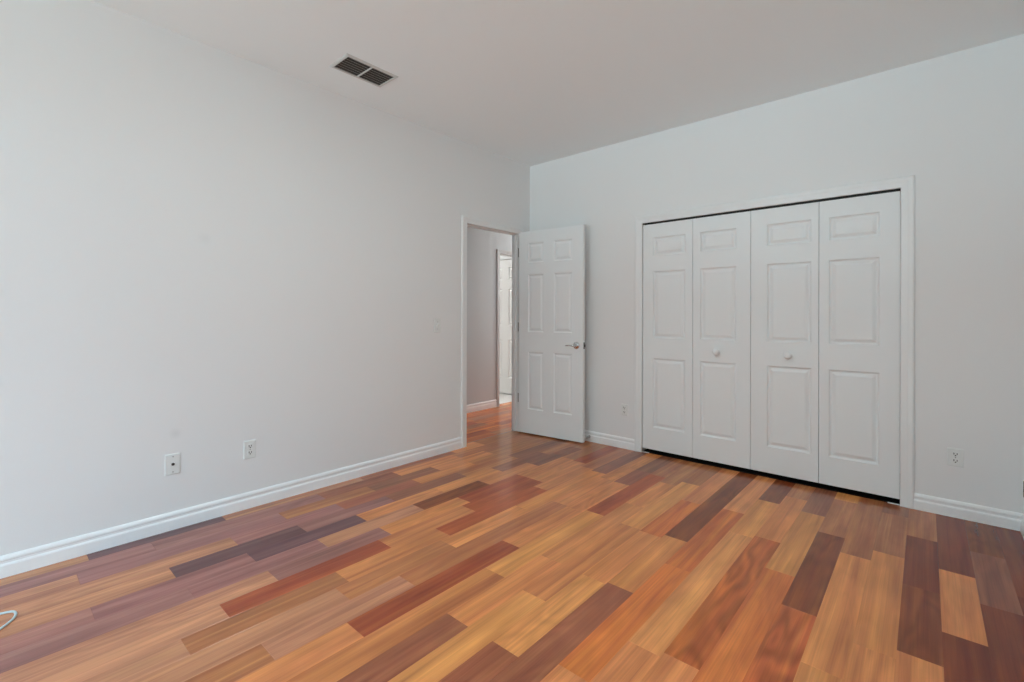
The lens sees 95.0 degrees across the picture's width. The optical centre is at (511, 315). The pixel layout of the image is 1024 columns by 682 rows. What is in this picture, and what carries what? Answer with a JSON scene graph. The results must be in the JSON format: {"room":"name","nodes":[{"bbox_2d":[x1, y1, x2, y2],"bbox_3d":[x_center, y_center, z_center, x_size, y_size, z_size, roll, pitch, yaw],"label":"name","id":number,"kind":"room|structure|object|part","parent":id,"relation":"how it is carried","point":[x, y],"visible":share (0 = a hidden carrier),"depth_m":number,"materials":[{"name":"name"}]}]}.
{"room":"empty bedroom","nodes":[
{"label":"empty bedroom","id":0,"kind":"room"},
{"bbox_2d":[0,0,529,555],"bbox_3d":[-1.733,-0.193,2.800,0.084,2.740,11.700,0,0,41],"label":"wall","id":1,"kind":"structure","parent":0,"point":[206,251],"depth_m":2.68,"materials":[{"name":"paint"}]},
{"bbox_2d":[165,452,180,475],"bbox_3d":[-1.863,0.818,2.579,0.016,0.114,0.071,0,0,41],"label":"outlet","id":2,"kind":"object","parent":1,"relation":"attached to","point":[172,461],"visible":1,"depth_m":2.58,"materials":[{"name":"white plastic"}]},
{"bbox_2d":[0,437,461,578],"bbox_3d":[-2.658,1.126,1.680,0.014,0.097,8.600,0,0,41],"label":"baseboard","id":3,"kind":"structure","parent":1,"relation":"attached to","point":[26,560],"depth_m":2.65,"materials":[{"name":"white paint"}]},
{"bbox_2d":[243,439,255,459],"bbox_3d":[-1.606,0.820,2.876,0.009,0.111,0.071,0,0,41],"label":"wall outlet","id":4,"kind":"object","parent":1,"relation":"attached to","point":[249,451],"visible":1,"depth_m":2.87,"materials":[{"name":"white plastic"}]},
{"bbox_2d":[434,318,440,331],"bbox_3d":[-0.627,0.084,3.976,0.020,0.118,0.072,0,0,41],"label":"light switch","id":5,"kind":"object","parent":1,"relation":"attached to","point":[437,321],"visible":1,"depth_m":3.98,"materials":[{"name":"white plastic"}]},
{"bbox_2d":[461,215,523,447],"bbox_3d":[-0.204,0.143,4.534,0.117,2.074,0.852,0,0,41],"label":"trim","id":6,"kind":"structure","parent":1,"relation":"attached to","point":[466,221],"depth_m":4.48,"materials":[{"name":"white paint"}]},
{"bbox_2d":[518,225,584,442],"bbox_3d":[0.361,0.166,4.540,0.765,2.004,0.168,0,0,35],"label":"door","id":7,"kind":"structure","parent":1,"relation":"in","point":[551,324],"depth_m":4.50,"materials":[{"name":"white paint"}]},
{"bbox_3d":[0.556,0.277,4.339,0.119,0.066,0.066,0,0,35],"label":"handle","id":8,"kind":"part","parent":7,"relation":"part of","materials":[{"name":"silver metal"}]},
{"bbox_2d":[467,227,511,404],"bbox_3d":[-0.648,-0.191,5.644,0.100,2.740,6.000,0,0,41],"label":"wall","id":9,"kind":"structure","parent":0,"point":[482,245],"depth_m":5.87,"materials":[{"name":"grey paint"}]},
{"bbox_2d":[467,399,496,412],"bbox_3d":[-0.642,1.131,5.569,0.014,0.097,5.900,0,0,41],"label":"baseboard","id":10,"kind":"structure","parent":9,"relation":"attached to","point":[479,406],"depth_m":5.86,"materials":[{"name":"white paint"}]},
{"bbox_2d":[496,249,511,406],"bbox_3d":[0.023,0.161,6.406,0.133,2.040,0.798,0,0,41],"label":"trim","id":11,"kind":"structure","parent":9,"relation":"attached to","point":[499,253],"depth_m":6.08,"materials":[{"name":"grey paint"}]},
{"bbox_2d":[499,393,511,403],"bbox_3d":[-1.116,1.208,6.657,1.943,0.060,2.105,0,0,41],"label":"floor tile","id":12,"kind":"structure","parent":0,"point":[503,398],"depth_m":6.68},
{"bbox_2d":[0,402,1023,681],"bbox_3d":[-0.783,1.206,2.027,4.682,0.066,11.600,0,0,41],"label":"floor","id":13,"kind":"structure","parent":0,"point":[512,556],"depth_m":2.05,"materials":[{"name":"brown wood"}]},
{"bbox_2d":[0,610,16,629],"bbox_3d":[-2.155,1.171,1.728,0.498,0.008,0.389,0,0,23],"label":"cable","id":14,"kind":"object","parent":13,"relation":"on","point":[11,611],"visible":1,"depth_m":1.83,"materials":[{"name":"white plastic"}]},
{"bbox_2d":[91,0,1023,166],"bbox_3d":[-1.509,-1.603,2.672,6.816,0.080,11.800,0,0,41],"label":"ceiling","id":15,"kind":"structure","parent":0,"point":[530,83],"depth_m":2.75,"materials":[{"name":"white paint"}]},
{"bbox_2d":[329,53,397,86],"bbox_3d":[-0.942,-1.557,2.999,0.219,0.008,0.366,0,0,41],"label":"ceiling vent","id":16,"kind":"object","parent":15,"relation":"in","point":[349,64],"visible":1,"depth_m":2.98,"materials":[{"name":"white metal"}]},
{"bbox_2d":[530,34,1023,513],"bbox_3d":[1.573,-0.185,3.751,3.616,2.740,0.100,0,0,41],"label":"wall","id":17,"kind":"structure","parent":0,"point":[954,122],"depth_m":2.87,"materials":[{"name":"paint"}]},
{"bbox_2d":[621,404,627,415],"bbox_3d":[1.002,0.839,4.180,0.064,0.100,0.009,0,0,41],"label":"wall outlet","id":18,"kind":"object","parent":17,"relation":"attached to","point":[624,407],"visible":1,"depth_m":4.17,"materials":[{"name":"white plastic"}]},
{"bbox_2d":[642,211,750,468],"bbox_3d":[1.456,0.201,3.789,0.860,1.967,0.074,0,0,41],"label":"door","id":19,"kind":"structure","parent":17,"relation":"in","point":[697,271],"depth_m":3.75,"materials":[{"name":"white paint"}]},
{"bbox_3d":[1.589,0.282,3.650,0.050,0.050,0.042,0,0,41],"label":"knob","id":20,"kind":"part","parent":19,"relation":"part of","materials":[{"name":"white paint"}]},
{"bbox_2d":[643,188,900,224],"bbox_3d":[1.797,-0.789,3.520,1.726,0.018,0.036,0,0,41],"label":"trim","id":21,"kind":"structure","parent":17,"relation":"attached to","point":[892,190],"depth_m":3.38,"materials":[{"name":"black metal"}]},
{"bbox_2d":[634,175,914,508],"bbox_3d":[1.807,0.160,3.533,1.862,2.051,0.116,0,0,41],"label":"trim","id":22,"kind":"structure","parent":17,"relation":"attached to","point":[906,183],"depth_m":2.92,"materials":[{"name":"white paint"}]},
{"bbox_2d":[585,430,1022,530],"bbox_3d":[1.495,1.136,3.741,3.516,0.097,0.014,0,0,41],"label":"baseboard","id":23,"kind":"structure","parent":17,"relation":"attached to","point":[1011,520],"depth_m":2.76,"materials":[{"name":"white paint"}]},
{"bbox_2d":[750,191,900,504],"bbox_3d":[2.103,0.203,3.217,0.860,1.967,0.074,0,0,41],"label":"door","id":24,"kind":"structure","parent":17,"relation":"in","point":[825,275],"depth_m":3.18,"materials":[{"name":"white paint"}]},
{"bbox_3d":[1.954,0.283,3.327,0.050,0.050,0.042,0,0,41],"label":"knob","id":25,"kind":"part","parent":24,"relation":"part of","materials":[{"name":"white paint"}]},
{"bbox_2d":[947,447,963,467],"bbox_3d":[2.611,0.836,2.761,0.073,0.106,0.009,0,0,41],"label":"wall outlet","id":26,"kind":"object","parent":17,"relation":"attached to","point":[955,457],"visible":1,"depth_m":2.76,"materials":[{"name":"white plastic"}]},
{"bbox_2d":[951,452,959,456],"bbox_3d":[2.609,0.816,2.759,0.035,0.028,0.003,0,0,41],"label":"socket","id":27,"kind":"object","parent":26,"relation":"attached to","point":[953,454],"depth_m":2.76,"materials":[{"name":"grey plastic"}]},
{"bbox_2d":[951,458,959,463],"bbox_3d":[2.609,0.855,2.759,0.035,0.028,0.003,0,0,41],"label":"socket","id":28,"kind":"object","parent":26,"relation":"attached to","point":[953,460],"depth_m":2.76,"materials":[{"name":"grey plastic"}]},
{"bbox_2d":[900,195,900,251],"bbox_3d":[2.075,-0.089,3.841,2.350,2.550,0.700,0,0,41],"label":"wall","id":29,"kind":"structure","parent":0,"point":[900,195],"depth_m":3.51,"materials":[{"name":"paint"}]},
{"bbox_3d":[-1.147,-0.192,6.621,1.940,2.740,2.205,0,0,41],"label":"wall","id":30,"kind":"structure","parent":0,"visible":0},
{"bbox_2d":[499,259,511,393],"bbox_3d":[-0.087,0.161,7.051,0.727,2.000,0.035,0,0,41],"label":"door","id":31,"kind":"structure","parent":30,"relation":"in","point":[505,265],"depth_m":7.03,"materials":[{"name":"white paint"}]},
{"bbox_2d":[500,256,511,259],"bbox_3d":[-0.106,0.133,7.030,0.873,2.095,0.020,0,0,41],"label":"trim","id":32,"kind":"structure","parent":30,"relation":"attached to","point":[501,257],"depth_m":7.03,"materials":[{"name":"white paint"}]},
{"bbox_3d":[0.014,-0.189,-0.674,0.100,2.740,8.800,0,0,41],"label":"wall","id":33,"kind":"structure","parent":0,"visible":0},
{"bbox_2d":[1020,514,1023,538],"bbox_3d":[-0.032,1.132,-0.636,0.014,0.097,8.600,0,0,41],"label":"baseboard","id":34,"kind":"structure","parent":33,"relation":"attached to","point":[1022,515],"depth_m":2.55,"materials":[{"name":"white paint"}]}
]}

